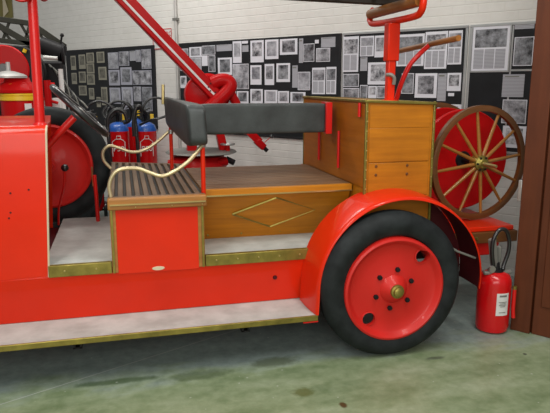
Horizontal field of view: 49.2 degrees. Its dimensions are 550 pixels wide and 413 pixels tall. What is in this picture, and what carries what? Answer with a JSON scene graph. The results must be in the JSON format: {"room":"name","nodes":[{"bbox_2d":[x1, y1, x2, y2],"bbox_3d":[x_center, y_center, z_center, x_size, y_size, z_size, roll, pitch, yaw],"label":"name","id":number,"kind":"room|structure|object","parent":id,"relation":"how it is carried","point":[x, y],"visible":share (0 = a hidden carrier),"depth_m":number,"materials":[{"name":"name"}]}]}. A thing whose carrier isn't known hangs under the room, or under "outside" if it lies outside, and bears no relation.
{"room":"fire engine museum","nodes":[
{"label":"fire engine museum","id":0,"kind":"room"},
{"bbox_2d":[0,62,33,115],"bbox_3d":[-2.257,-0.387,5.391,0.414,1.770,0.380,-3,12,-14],"label":"tank","id":1,"kind":"object","parent":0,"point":[16,91],"visible":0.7,"depth_m":5.13,"materials":[{"name":"red metal"}]},
{"bbox_2d":[0,0,536,276],"bbox_3d":[-0.163,-2.046,6.551,14.100,4.600,0.241,9,15,38],"label":"wall","id":2,"kind":"structure","parent":0,"point":[84,24],"depth_m":6.63,"materials":[{"name":"white paint"}]},
{"bbox_2d":[0,0,12,17],"bbox_3d":[-4.468,-3.369,9.695,0.800,0.660,0.019,9,15,38],"label":"banner","id":3,"kind":"object","parent":2,"relation":"attached to","point":[6,10],"visible":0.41,"depth_m":9.58,"materials":[{"name":"green fabric"}]},
{"bbox_2d":[66,48,110,125],"bbox_3d":[-2.657,-1.695,8.534,1.009,1.049,0.018,9,15,38],"label":"display board","id":4,"kind":"object","parent":2,"relation":"attached to","point":[98,83],"visible":0.36,"depth_m":8.47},
{"bbox_2d":[78,54,85,68],"bbox_3d":[-2.738,-2.055,8.515,0.162,0.198,0.003,9,15,38],"label":"print","id":5,"kind":"object","parent":4,"relation":"attached to","point":[82,64],"visible":1,"depth_m":8.51,"materials":[{"name":"paper"}]},
{"bbox_2d":[87,74,94,84],"bbox_3d":[-2.594,-1.788,8.449,0.186,0.143,0.003,9,15,38],"label":"print","id":6,"kind":"object","parent":4,"relation":"attached to","point":[90,77],"visible":1,"depth_m":8.44,"materials":[{"name":"paper"}]},
{"bbox_2d":[96,52,104,62],"bbox_3d":[-2.394,-2.046,8.229,0.178,0.147,0.003,9,15,38],"label":"print","id":7,"kind":"object","parent":4,"relation":"attached to","point":[100,55],"visible":1,"depth_m":8.23,"materials":[{"name":"paper"}]},
{"bbox_2d":[98,67,106,79],"bbox_3d":[-2.374,-1.831,8.256,0.185,0.176,0.003,9,15,38],"label":"print","id":8,"kind":"object","parent":4,"relation":"attached to","point":[102,72],"visible":1,"depth_m":8.25,"materials":[{"name":"paper"}]},
{"bbox_2d":[101,87,107,104],"bbox_3d":[-2.361,-1.528,8.307,0.139,0.247,0.003,9,15,38],"label":"print","id":9,"kind":"object","parent":4,"relation":"attached to","point":[104,95],"visible":0.86,"depth_m":8.30,"materials":[{"name":"paper"}]},
{"bbox_2d":[107,45,157,128],"bbox_3d":[-1.886,-1.569,7.916,0.977,1.049,0.019,9,15,38],"label":"display board","id":10,"kind":"object","parent":2,"relation":"attached to","point":[135,66],"visible":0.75,"depth_m":7.78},
{"bbox_2d":[108,52,118,68],"bbox_3d":[-2.173,-1.958,8.057,0.224,0.213,0.003,9,15,38],"label":"print","id":11,"kind":"object","parent":10,"relation":"attached to","point":[113,63],"visible":1,"depth_m":8.05,"materials":[{"name":"paper"}]},
{"bbox_2d":[108,70,119,84],"bbox_3d":[-2.172,-1.741,8.106,0.244,0.205,0.003,9,15,38],"label":"print","id":12,"kind":"object","parent":10,"relation":"attached to","point":[114,75],"visible":1,"depth_m":8.10,"materials":[{"name":"paper"}]},
{"bbox_2d":[110,71,117,82],"bbox_3d":[-2.173,-1.747,8.105,0.176,0.152,0.002,9,15,38],"label":"picture","id":13,"kind":"object","parent":12,"relation":"attached to","point":[113,74],"depth_m":8.10},
{"bbox_2d":[109,88,120,103],"bbox_3d":[-2.173,-1.507,8.155,0.239,0.213,0.003,9,15,38],"label":"print","id":14,"kind":"object","parent":10,"relation":"attached to","point":[115,94],"visible":0.82,"depth_m":8.15,"materials":[{"name":"paper"}]},
{"bbox_2d":[111,89,118,100],"bbox_3d":[-2.174,-1.513,8.153,0.172,0.158,0.002,9,15,38],"label":"picture","id":15,"kind":"object","parent":14,"relation":"attached to","point":[114,92],"depth_m":8.15},
{"bbox_2d":[119,51,128,65],"bbox_3d":[-1.992,-1.949,7.908,0.214,0.184,0.003,9,15,38],"label":"print","id":16,"kind":"object","parent":10,"relation":"attached to","point":[124,55],"visible":1,"depth_m":7.90,"materials":[{"name":"paper"}]},
{"bbox_2d":[120,67,131,84],"bbox_3d":[-1.970,-1.726,7.941,0.238,0.228,0.003,9,15,38],"label":"print","id":17,"kind":"object","parent":10,"relation":"attached to","point":[126,72],"visible":1,"depth_m":7.94,"materials":[{"name":"paper"}]},
{"bbox_2d":[122,69,129,81],"bbox_3d":[-1.971,-1.732,7.939,0.171,0.169,0.002,9,15,38],"label":"picture","id":18,"kind":"object","parent":17,"relation":"attached to","point":[125,72],"depth_m":7.94},
{"bbox_2d":[121,87,132,108],"bbox_3d":[-1.968,-1.440,7.996,0.235,0.299,0.003,9,15,38],"label":"print","id":19,"kind":"object","parent":10,"relation":"attached to","point":[127,92],"visible":0.71,"depth_m":7.98,"materials":[{"name":"paper"}]},
{"bbox_2d":[123,89,131,103],"bbox_3d":[-1.968,-1.466,7.991,0.169,0.185,0.002,9,15,38],"label":"picture","id":20,"kind":"object","parent":19,"relation":"attached to","point":[126,92],"depth_m":7.99},
{"bbox_2d":[133,87,140,100],"bbox_3d":[-1.800,-1.472,7.845,0.153,0.187,0.003,9,15,38],"label":"print","id":21,"kind":"object","parent":10,"relation":"attached to","point":[137,90],"visible":1,"depth_m":7.84,"materials":[{"name":"paper"}]},
{"bbox_2d":[132,70,151,84],"bbox_3d":[-1.717,-1.662,7.736,0.388,0.180,0.003,9,15,38],"label":"print","id":22,"kind":"object","parent":10,"relation":"attached to","point":[142,77],"visible":1,"depth_m":7.73,"materials":[{"name":"paper"}]},
{"bbox_2d":[141,49,151,68],"bbox_3d":[-1.637,-1.874,7.627,0.192,0.241,0.003,9,15,38],"label":"print","id":23,"kind":"object","parent":10,"relation":"attached to","point":[145,53],"visible":1,"depth_m":7.62,"materials":[{"name":"paper"}]},
{"bbox_2d":[142,87,152,110],"bbox_3d":[-1.648,-1.383,7.736,0.200,0.308,0.003,9,15,38],"label":"print","id":24,"kind":"object","parent":10,"relation":"attached to","point":[146,91],"visible":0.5,"depth_m":7.73,"materials":[{"name":"paper"}]},
{"bbox_2d":[172,0,180,147],"bbox_3d":[-1.188,-2.128,7.205,0.080,4.500,0.038,9,15,38],"label":"pipe","id":25,"kind":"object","parent":2,"relation":"attached to","point":[175,19],"depth_m":7.22,"materials":[{"name":"silver metal"}]},
{"bbox_2d":[179,33,341,139],"bbox_3d":[-0.255,-1.303,6.608,2.321,1.049,0.019,9,15,38],"label":"display board","id":26,"kind":"object","parent":2,"relation":"attached to","point":[335,52],"visible":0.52,"depth_m":6.29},
{"bbox_2d":[189,47,201,56],"bbox_3d":[-0.938,-1.816,7.060,0.207,0.116,0.003,9,15,38],"label":"print","id":27,"kind":"object","parent":26,"relation":"attached to","point":[193,51],"visible":0.93,"depth_m":7.06,"materials":[{"name":"white paper"}]},
{"bbox_2d":[202,45,214,54],"bbox_3d":[-0.767,-1.802,6.915,0.217,0.102,0.003,9,15,38],"label":"print","id":28,"kind":"object","parent":26,"relation":"attached to","point":[206,50],"visible":1,"depth_m":6.91,"materials":[{"name":"white paper"}]},
{"bbox_2d":[208,55,214,71],"bbox_3d":[-0.729,-1.646,6.915,0.113,0.185,0.003,9,15,38],"label":"print","id":29,"kind":"object","parent":26,"relation":"attached to","point":[211,58],"visible":1,"depth_m":6.92,"materials":[{"name":"white paper"}]},
{"bbox_2d":[216,44,231,50],"bbox_3d":[-0.574,-1.788,6.762,0.240,0.072,0.003,9,15,38],"label":"sheet","id":30,"kind":"object","parent":26,"relation":"attached to","point":[226,47],"visible":1,"depth_m":6.76,"materials":[{"name":"white paper"}]},
{"bbox_2d":[218,57,231,74],"bbox_3d":[-0.568,-1.588,6.797,0.221,0.190,0.003,9,15,38],"label":"print","id":31,"kind":"object","parent":26,"relation":"attached to","point":[224,64],"visible":0.89,"depth_m":6.79,"materials":[{"name":"white paper"}]},
{"bbox_2d":[220,59,229,71],"bbox_3d":[-0.568,-1.594,6.795,0.159,0.141,0.002,9,15,38],"label":"picture","id":32,"kind":"object","parent":31,"relation":"attached to","point":[224,63],"depth_m":6.79},
{"bbox_2d":[233,41,241,62],"bbox_3d":[-0.420,-1.712,6.649,0.131,0.233,0.003,9,15,38],"label":"print","id":33,"kind":"object","parent":26,"relation":"attached to","point":[237,48],"visible":1,"depth_m":6.64,"materials":[{"name":"white paper"}]},
{"bbox_2d":[234,43,239,56],"bbox_3d":[-0.420,-1.732,6.644,0.094,0.144,0.002,9,15,38],"label":"picture","id":34,"kind":"object","parent":33,"relation":"attached to","point":[236,45],"depth_m":6.64},
{"bbox_2d":[233,64,248,88],"bbox_3d":[-0.382,-1.444,6.666,0.237,0.273,0.003,9,15,38],"label":"print","id":35,"kind":"object","parent":26,"relation":"attached to","point":[240,71],"visible":0.82,"depth_m":6.65,"materials":[{"name":"white paper"}]},
{"bbox_2d":[237,91,248,102],"bbox_3d":[-0.362,-1.221,6.700,0.175,0.133,0.003,9,15,38],"label":"print","id":36,"kind":"object","parent":26,"relation":"attached to","point":[243,96],"visible":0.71,"depth_m":6.69,"materials":[{"name":"white paper"}]},
{"bbox_2d":[250,65,261,84],"bbox_3d":[-0.208,-1.431,6.528,0.159,0.207,0.003,9,15,38],"label":"print","id":37,"kind":"object","parent":26,"relation":"attached to","point":[255,70],"visible":1,"depth_m":6.53,"materials":[{"name":"white paper"}]},
{"bbox_2d":[252,67,259,78],"bbox_3d":[-0.208,-1.449,6.524,0.115,0.128,0.002,9,15,38],"label":"picture","id":38,"kind":"object","parent":37,"relation":"attached to","point":[255,70],"depth_m":6.52},
{"bbox_2d":[250,89,262,102],"bbox_3d":[-0.202,-1.208,6.569,0.181,0.152,0.003,9,15,38],"label":"print","id":39,"kind":"object","parent":26,"relation":"attached to","point":[256,95],"visible":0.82,"depth_m":6.57,"materials":[{"name":"white paper"}]},
{"bbox_2d":[252,90,260,100],"bbox_3d":[-0.203,-1.213,6.568,0.130,0.113,0.002,9,15,38],"label":"picture","id":40,"kind":"object","parent":39,"relation":"attached to","point":[256,95],"depth_m":6.57},
{"bbox_2d":[250,40,263,62],"bbox_3d":[-0.194,-1.672,6.468,0.189,0.230,0.003,9,15,38],"label":"print","id":41,"kind":"object","parent":26,"relation":"attached to","point":[256,46],"visible":1,"depth_m":6.46,"materials":[{"name":"white paper"}]},
{"bbox_2d":[252,42,261,55],"bbox_3d":[-0.194,-1.692,6.463,0.136,0.143,0.002,9,15,38],"label":"picture","id":42,"kind":"object","parent":41,"relation":"attached to","point":[256,47],"depth_m":6.46},
{"bbox_2d":[265,64,273,84],"bbox_3d":[-0.060,-1.410,6.409,0.131,0.220,0.003,9,15,38],"label":"print","id":43,"kind":"object","parent":26,"relation":"attached to","point":[269,68],"visible":1,"depth_m":6.41,"materials":[{"name":"white paper"}]},
{"bbox_2d":[266,66,272,78],"bbox_3d":[-0.060,-1.430,6.405,0.094,0.136,0.002,9,15,38],"label":"picture","id":44,"kind":"object","parent":43,"relation":"attached to","point":[269,69],"depth_m":6.40},
{"bbox_2d":[264,90,276,102],"bbox_3d":[-0.045,-1.180,6.443,0.181,0.139,0.003,9,15,38],"label":"print","id":45,"kind":"object","parent":26,"relation":"attached to","point":[270,96],"visible":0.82,"depth_m":6.45,"materials":[{"name":"white paper"}]},
{"bbox_2d":[266,91,275,100],"bbox_3d":[-0.045,-1.184,6.442,0.130,0.103,0.002,9,15,38],"label":"picture","id":46,"kind":"object","parent":45,"relation":"attached to","point":[270,95],"depth_m":6.44},
{"bbox_2d":[265,39,277,58],"bbox_3d":[-0.035,-1.660,6.337,0.182,0.200,0.003,9,15,38],"label":"print","id":47,"kind":"object","parent":26,"relation":"attached to","point":[271,46],"visible":1,"depth_m":6.34,"materials":[{"name":"white paper"}]},
{"bbox_2d":[267,41,276,55],"bbox_3d":[-0.035,-1.666,6.336,0.131,0.148,0.002,9,15,38],"label":"picture","id":48,"kind":"object","parent":47,"relation":"attached to","point":[271,46],"depth_m":6.33},
{"bbox_2d":[276,63,289,81],"bbox_3d":[0.085,-1.403,6.289,0.183,0.192,0.003,9,15,38],"label":"print","id":49,"kind":"object","parent":26,"relation":"attached to","point":[282,69],"visible":1,"depth_m":6.29,"materials":[{"name":"white paper"}]},
{"bbox_2d":[278,65,287,78],"bbox_3d":[0.085,-1.409,6.287,0.132,0.142,0.002,9,15,38],"label":"picture","id":50,"kind":"object","parent":49,"relation":"attached to","point":[282,69],"depth_m":6.29},
{"bbox_2d":[278,91,288,102],"bbox_3d":[0.089,-1.155,6.336,0.147,0.125,0.003,9,15,38],"label":"print","id":51,"kind":"object","parent":26,"relation":"attached to","point":[283,96],"visible":0.89,"depth_m":6.33,"materials":[{"name":"white paper"}]},
{"bbox_2d":[280,38,296,54],"bbox_3d":[0.140,-1.649,6.194,0.229,0.158,0.003,9,15,38],"label":"print","id":52,"kind":"object","parent":26,"relation":"attached to","point":[287,46],"visible":1,"depth_m":6.19,"materials":[{"name":"white paper"}]},
{"bbox_2d":[282,40,294,51],"bbox_3d":[0.139,-1.654,6.192,0.165,0.117,0.002,9,15,38],"label":"picture","id":53,"kind":"object","parent":52,"relation":"attached to","point":[289,45],"depth_m":6.19},
{"bbox_2d":[292,65,297,87],"bbox_3d":[0.206,-1.342,6.201,0.069,0.224,0.003,9,15,39],"label":"sheet","id":54,"kind":"object","parent":26,"relation":"attached to","point":[295,67],"visible":1,"depth_m":6.20,"materials":[{"name":"grey paper"}]},
{"bbox_2d":[290,92,305,102],"bbox_3d":[0.236,-1.128,6.219,0.195,0.113,0.003,9,15,38],"label":"print","id":55,"kind":"object","parent":26,"relation":"attached to","point":[295,97],"visible":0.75,"depth_m":6.22,"materials":[{"name":"white paper"}]},
{"bbox_2d":[292,93,302,101],"bbox_3d":[0.236,-1.131,6.218,0.140,0.084,0.002,9,15,38],"label":"picture","id":56,"kind":"object","parent":55,"relation":"attached to","point":[295,96],"depth_m":6.22},
{"bbox_2d":[299,38,302,62],"bbox_3d":[0.265,-1.584,6.103,0.052,0.241,0.003,9,15,39],"label":"sheet","id":57,"kind":"object","parent":26,"relation":"attached to","point":[301,39],"visible":1,"depth_m":6.10,"materials":[{"name":"grey paper"}]},
{"bbox_2d":[298,72,309,89],"bbox_3d":[0.296,-1.283,6.133,0.155,0.182,0.003,9,15,38],"label":"print","id":58,"kind":"object","parent":26,"relation":"attached to","point":[303,77],"visible":1,"depth_m":6.13,"materials":[{"name":"white paper"}]},
{"bbox_2d":[303,43,313,61],"bbox_3d":[0.341,-1.548,6.041,0.135,0.177,0.003,9,15,38],"label":"print","id":59,"kind":"object","parent":26,"relation":"attached to","point":[308,49],"visible":1,"depth_m":6.04,"materials":[{"name":"white paper"}]},
{"bbox_2d":[312,68,324,93],"bbox_3d":[0.438,-1.261,6.024,0.161,0.260,0.003,9,15,38],"label":"page","id":60,"kind":"object","parent":26,"relation":"attached to","point":[318,74],"visible":1,"depth_m":6.02,"materials":[{"name":"white paper"}]},
{"bbox_2d":[313,70,323,79],"bbox_3d":[0.437,-1.317,6.012,0.139,0.104,0.002,9,15,38],"label":"picture","id":61,"kind":"object","parent":60,"relation":"on","point":[317,74],"depth_m":6.01},
{"bbox_2d":[316,48,329,61],"bbox_3d":[0.475,-1.500,5.939,0.168,0.132,0.003,9,15,38],"label":"print","id":62,"kind":"object","parent":26,"relation":"attached to","point":[322,54],"visible":1,"depth_m":5.94,"materials":[{"name":"white paper"}]},
{"bbox_2d":[321,37,335,47],"bbox_3d":[0.521,-1.611,5.883,0.168,0.095,0.003,9,15,38],"label":"sheet","id":63,"kind":"object","parent":26,"relation":"attached to","point":[325,41],"visible":1,"depth_m":5.88,"materials":[{"name":"grey paper"}]},
{"bbox_2d":[326,67,335,93],"bbox_3d":[0.555,-1.245,5.929,0.118,0.263,0.003,9,15,38],"label":"page","id":64,"kind":"object","parent":26,"relation":"attached to","point":[330,71],"visible":1,"depth_m":5.93,"materials":[{"name":"white paper"}]},
{"bbox_2d":[327,69,335,79],"bbox_3d":[0.554,-1.302,5.917,0.102,0.105,0.002,9,15,38],"label":"picture","id":65,"kind":"object","parent":64,"relation":"on","point":[331,73],"depth_m":5.91},
{"bbox_2d":[341,25,468,108],"bbox_3d":[1.136,-1.076,5.492,1.244,1.049,0.018,9,15,38],"label":"display board","id":66,"kind":"object","parent":2,"relation":"attached to","point":[459,96],"visible":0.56,"depth_m":5.30,"materials":[{"name":"fabric"}]},
{"bbox_2d":[343,88,358,97],"bbox_3d":[0.735,-1.078,5.807,0.181,0.134,0.003,9,15,38],"label":"print","id":67,"kind":"object","parent":66,"relation":"attached to","point":[347,92],"visible":0.64,"depth_m":5.80,"materials":[{"name":"white paper"}]},
{"bbox_2d":[343,74,358,86],"bbox_3d":[0.731,-1.216,5.783,0.178,0.122,0.003,9,15,38],"label":"print","id":68,"kind":"object","parent":66,"relation":"attached to","point":[349,80],"visible":1,"depth_m":5.78,"materials":[{"name":"white paper"}]},
{"bbox_2d":[343,36,358,71],"bbox_3d":[0.725,-1.457,5.744,0.174,0.329,0.003,9,15,38],"label":"page","id":69,"kind":"object","parent":66,"relation":"attached to","point":[350,44],"visible":1,"depth_m":5.74,"materials":[{"name":"white paper"}]},
{"bbox_2d":[344,39,357,53],"bbox_3d":[0.725,-1.528,5.729,0.150,0.132,0.002,9,15,38],"label":"picture","id":70,"kind":"object","parent":69,"relation":"on","point":[350,45],"depth_m":5.73},
{"bbox_2d":[360,57,366,70],"bbox_3d":[0.839,-1.346,5.671,0.076,0.126,0.003,9,15,39],"label":"sheet","id":71,"kind":"object","parent":66,"relation":"attached to","point":[363,60],"visible":1,"depth_m":5.67,"materials":[{"name":"grey paper"}]},
{"bbox_2d":[360,85,367,97],"bbox_3d":[0.844,-1.076,5.717,0.080,0.160,0.003,9,15,38],"label":"print","id":72,"kind":"object","parent":66,"relation":"attached to","point":[363,88],"visible":0.64,"depth_m":5.71,"materials":[{"name":"white paper"}]},
{"bbox_2d":[360,36,373,55],"bbox_3d":[0.862,-1.502,5.621,0.149,0.183,0.003,9,15,38],"label":"page","id":73,"kind":"object","parent":66,"relation":"attached to","point":[366,42],"visible":1,"depth_m":5.62,"materials":[{"name":"white paper"}]},
{"bbox_2d":[361,37,372,45],"bbox_3d":[0.861,-1.541,5.612,0.128,0.073,0.002,9,15,38],"label":"picture","id":74,"kind":"object","parent":73,"relation":"on","point":[364,41],"depth_m":5.61},
{"bbox_2d":[368,86,376,97],"bbox_3d":[0.919,-1.079,5.659,0.091,0.112,0.003,9,15,39],"label":"print","id":75,"kind":"object","parent":66,"relation":"attached to","point":[372,90],"visible":0.89,"depth_m":5.66,"materials":[{"name":"white paper"}]},
{"bbox_2d":[368,62,385,84],"bbox_3d":[0.961,-1.240,5.591,0.220,0.202,0.003,9,15,38],"label":"print","id":76,"kind":"object","parent":66,"relation":"attached to","point":[376,70],"visible":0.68,"depth_m":5.60,"materials":[{"name":"white paper"}]},
{"bbox_2d":[370,64,385,80],"bbox_3d":[0.961,-1.246,5.589,0.158,0.149,0.002,9,15,38],"label":"picture","id":77,"kind":"object","parent":76,"relation":"attached to","point":[377,71],"depth_m":5.59},
{"bbox_2d":[374,35,383,56],"bbox_3d":[0.968,-1.477,5.537,0.109,0.195,0.003,9,15,39],"label":"print","id":78,"kind":"object","parent":66,"relation":"attached to","point":[379,40],"visible":0.82,"depth_m":5.54,"materials":[{"name":"white paper"}]},
{"bbox_2d":[376,37,383,50],"bbox_3d":[0.967,-1.495,5.533,0.079,0.121,0.002,9,15,38],"label":"picture","id":79,"kind":"object","parent":78,"relation":"attached to","point":[379,41],"depth_m":5.53},
{"bbox_2d":[377,86,384,97],"bbox_3d":[0.998,-1.066,5.590,0.103,0.110,0.003,9,15,38],"label":"print","id":80,"kind":"object","parent":66,"relation":"attached to","point":[380,89],"visible":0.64,"depth_m":5.60,"materials":[{"name":"white paper"}]},
{"bbox_2d":[401,73,413,93],"bbox_3d":[1.196,-1.110,5.416,0.120,0.180,0.003,9,15,38],"label":"print","id":81,"kind":"object","parent":66,"relation":"attached to","point":[407,88],"visible":0.79,"depth_m":5.41,"materials":[{"name":"white paper"}]},
{"bbox_2d":[396,33,424,65],"bbox_3d":[1.207,-1.395,5.354,0.266,0.276,0.003,9,15,38],"label":"page","id":82,"kind":"object","parent":66,"relation":"attached to","point":[406,40],"visible":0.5,"depth_m":5.35,"materials":[{"name":"white paper"}]},
{"bbox_2d":[399,36,422,47],"bbox_3d":[1.207,-1.454,5.341,0.229,0.110,0.002,9,15,38],"label":"picture","id":83,"kind":"object","parent":82,"relation":"on","point":[404,41],"depth_m":5.34},
{"bbox_2d":[414,73,437,97],"bbox_3d":[1.335,-1.071,5.313,0.209,0.213,0.003,9,15,38],"label":"print","id":84,"kind":"object","parent":66,"relation":"attached to","point":[425,83],"visible":1,"depth_m":5.31,"materials":[{"name":"white paper"}]},
{"bbox_2d":[418,76,433,93],"bbox_3d":[1.335,-1.077,5.311,0.150,0.158,0.002,9,15,38],"label":"picture","id":85,"kind":"object","parent":84,"relation":"attached to","point":[425,83],"depth_m":5.31},
{"bbox_2d":[424,31,447,68],"bbox_3d":[1.395,-1.355,5.205,0.206,0.314,0.003,9,15,38],"label":"page","id":86,"kind":"object","parent":66,"relation":"attached to","point":[435,57],"visible":0.9,"depth_m":5.20,"materials":[{"name":"white paper"}]},
{"bbox_2d":[427,34,445,49],"bbox_3d":[1.395,-1.423,5.191,0.177,0.126,0.002,9,15,38],"label":"picture","id":87,"kind":"object","parent":86,"relation":"on","point":[438,36],"depth_m":5.19},
{"bbox_2d":[437,73,446,100],"bbox_3d":[1.452,-1.038,5.222,0.079,0.237,0.003,9,15,39],"label":"sheet","id":88,"kind":"object","parent":66,"relation":"attached to","point":[442,77],"visible":1,"depth_m":5.22,"materials":[{"name":"grey paper"}]},
{"bbox_2d":[447,73,461,90],"bbox_3d":[1.535,-1.068,5.147,0.125,0.152,0.003,9,15,38],"label":"print","id":89,"kind":"object","parent":66,"relation":"attached to","point":[453,79],"visible":1,"depth_m":5.15,"materials":[{"name":"white paper"}]},
{"bbox_2d":[449,75,458,85],"bbox_3d":[1.534,-1.081,5.144,0.090,0.094,0.002,9,15,38],"label":"picture","id":90,"kind":"object","parent":89,"relation":"attached to","point":[453,79],"depth_m":5.14},
{"bbox_2d":[447,30,462,64],"bbox_3d":[1.528,-1.350,5.095,0.123,0.279,0.003,9,15,39],"label":"page","id":91,"kind":"object","parent":66,"relation":"attached to","point":[455,48],"visible":0.95,"depth_m":5.09,"materials":[{"name":"white paper"}]},
{"bbox_2d":[449,33,461,46],"bbox_3d":[1.528,-1.410,5.082,0.106,0.112,0.002,9,15,38],"label":"picture","id":92,"kind":"object","parent":91,"relation":"on","point":[455,44],"depth_m":5.08},
{"bbox_2d":[465,21,535,154],"bbox_3d":[1.865,-0.957,4.907,0.614,1.049,0.019,9,15,38],"label":"display board","id":93,"kind":"object","parent":2,"relation":"attached to","point":[482,88],"visible":0.29,"depth_m":4.94,"materials":[{"name":"fabric"}]},
{"bbox_2d":[469,24,511,71],"bbox_3d":[1.761,-1.291,4.911,0.327,0.376,0.006,9,15,38],"label":"page","id":94,"kind":"object","parent":93,"relation":"attached to","point":[491,45],"visible":1,"depth_m":4.91,"materials":[{"name":"white paper"}]},
{"bbox_2d":[475,28,507,47],"bbox_3d":[1.761,-1.373,4.895,0.261,0.144,0.002,9,15,38],"label":"picture","id":95,"kind":"object","parent":94,"relation":"on","point":[484,38],"depth_m":4.89},
{"bbox_2d":[501,74,524,96],"bbox_3d":[1.921,-0.975,4.843,0.172,0.181,0.003,9,15,38],"label":"sheet","id":96,"kind":"object","parent":93,"relation":"attached to","point":[513,84],"visible":1,"depth_m":4.84,"materials":[{"name":"grey paper"}]},
{"bbox_2d":[501,99,526,123],"bbox_3d":[1.939,-0.769,4.865,0.193,0.191,0.003,9,15,38],"label":"print","id":97,"kind":"object","parent":93,"relation":"attached to","point":[517,109],"visible":0.86,"depth_m":4.85,"materials":[{"name":"white paper"}]},
{"bbox_2d":[503,126,526,147],"bbox_3d":[1.951,-0.568,4.901,0.186,0.177,0.003,9,15,38],"label":"print","id":98,"kind":"object","parent":93,"relation":"attached to","point":[510,142],"visible":0.57,"depth_m":4.92,"materials":[{"name":"white paper"}]},
{"bbox_2d":[505,128,522,143],"bbox_3d":[1.950,-0.574,4.899,0.134,0.131,0.002,9,15,38],"label":"picture","id":99,"kind":"object","parent":98,"relation":"attached to","point":[511,140],"depth_m":4.92},
{"bbox_2d":[513,36,533,65],"bbox_3d":[1.966,-1.228,4.749,0.150,0.222,0.003,9,15,38],"label":"print","id":100,"kind":"object","parent":93,"relation":"attached to","point":[523,46],"visible":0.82,"depth_m":4.75,"materials":[{"name":"white paper"}]},
{"bbox_2d":[515,24,534,28],"bbox_3d":[1.962,-1.415,4.719,0.150,0.035,0.003,9,15,38],"label":"sheet","id":101,"kind":"object","parent":93,"relation":"attached to","point":[522,26],"visible":1,"depth_m":4.72,"materials":[{"name":"grey paper"}]},
{"bbox_2d":[0,197,549,412],"bbox_3d":[-0.803,0.588,5.439,13.000,0.120,16.500,-3,12,-14],"label":"floor","id":102,"kind":"structure","parent":0,"point":[461,367],"depth_m":3.39,"materials":[{"name":"paint"}]},
{"bbox_2d":[0,17,102,227],"bbox_3d":[-2.728,-0.806,6.159,1.790,2.324,0.748,-3,12,-14],"label":"truck","id":103,"kind":"object","parent":102,"relation":"on","point":[52,48],"visible":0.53,"depth_m":5.89,"materials":[{"name":"metal"}]},
{"bbox_2d":[84,108,107,216],"bbox_3d":[-2.189,-0.507,7.163,0.310,1.340,0.340,-3,12,-14],"label":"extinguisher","id":104,"kind":"object","parent":102,"relation":"on","point":[103,203],"visible":0.19,"depth_m":7.27,"materials":[{"name":"black metal"}]},
{"bbox_2d":[85,100,131,124],"bbox_3d":[-1.878,-1.053,6.736,0.537,0.288,0.144,-6,13,-26],"label":"hose","id":105,"kind":"object","parent":104,"relation":"attached to","point":[95,101],"visible":0.74,"depth_m":6.70,"materials":[{"name":"black rubber"}]},
{"bbox_2d":[105,105,129,161],"bbox_3d":[-1.856,-0.522,7.172,0.310,1.365,0.340,-3,12,-14],"label":"extinguisher","id":106,"kind":"object","parent":102,"relation":"on","point":[118,132],"visible":0.4,"depth_m":7.03,"materials":[{"name":"red metal"}]},
{"bbox_2d":[105,107,128,126],"bbox_3d":[-1.741,-0.984,6.614,0.265,0.218,0.048,-3,12,-14],"label":"hose","id":107,"kind":"object","parent":106,"relation":"attached to","point":[107,121],"visible":1,"depth_m":6.58,"materials":[{"name":"black rubber"}]},
{"bbox_2d":[120,102,141,162],"bbox_3d":[-1.785,-0.624,7.612,0.310,1.390,0.340,-3,12,-14],"label":"extinguisher","id":108,"kind":"object","parent":102,"relation":"on","point":[132,142],"visible":0.19,"depth_m":7.46,"materials":[{"name":"red metal"}]},
{"bbox_2d":[135,107,157,162],"bbox_3d":[-1.531,-0.526,7.192,0.310,1.365,0.340,-3,12,-14],"label":"extinguisher","id":109,"kind":"object","parent":102,"relation":"on","point":[146,134],"visible":0.4,"depth_m":7.05,"materials":[{"name":"red metal"}]},
{"bbox_2d":[132,104,143,136],"bbox_3d":[-1.558,-0.981,6.824,0.147,0.364,0.058,-3,12,-14],"label":"hose","id":110,"kind":"object","parent":109,"relation":"attached to","point":[137,106],"visible":1,"depth_m":6.79,"materials":[{"name":"black rubber"}]},
{"bbox_2d":[139,97,164,125],"bbox_3d":[-1.392,-1.101,6.941,0.371,0.338,0.128,-3,12,-14],"label":"hose","id":111,"kind":"object","parent":109,"relation":"attached to","point":[151,98],"visible":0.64,"depth_m":6.87,"materials":[{"name":"black rubber"}]},
{"bbox_2d":[114,0,273,169],"bbox_3d":[-0.941,-1.032,5.863,1.914,2.886,0.710,-3,12,-14],"label":"machine","id":112,"kind":"object","parent":102,"relation":"on","point":[202,88],"visible":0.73,"depth_m":5.82,"materials":[{"name":"red metal"}]},
{"bbox_2d":[0,0,517,353],"bbox_3d":[-0.480,-0.283,4.000,4.220,2.159,1.934,-3,12,-14],"label":"fire engine","id":113,"kind":"object","parent":102,"relation":"on","point":[344,230],"visible":1,"depth_m":3.56,"materials":[{"name":"red metal"}]},
{"bbox_2d":[290,0,398,5],"bbox_3d":[-0.449,-1.340,3.454,3.321,0.229,0.465,-3,12,-14],"label":"wooden ladder","id":114,"kind":"object","parent":113,"relation":"on","point":[364,2],"visible":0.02,"depth_m":3.92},
{"bbox_2d":[431,102,524,219],"bbox_3d":[1.377,-0.359,4.502,0.814,0.814,0.844,-3,12,-14],"label":"hose reel","id":115,"kind":"object","parent":113,"relation":"on","point":[469,159],"visible":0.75,"depth_m":4.38,"materials":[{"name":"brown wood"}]},
{"bbox_2d":[475,227,516,333],"bbox_3d":[1.449,0.472,3.937,0.226,0.706,0.217,-3,12,-14],"label":"fire extinguisher","id":116,"kind":"object","parent":102,"relation":"on","point":[493,298],"visible":1,"depth_m":3.88,"materials":[{"name":"red metal"}]},
{"bbox_2d":[510,0,549,337],"bbox_3d":[2.172,-0.857,3.209,1.538,3.600,0.097,9,15,38],"label":"door","id":117,"kind":"structure","parent":102,"relation":"on","point":[532,266],"depth_m":3.78,"materials":[{"name":"brown wood"}]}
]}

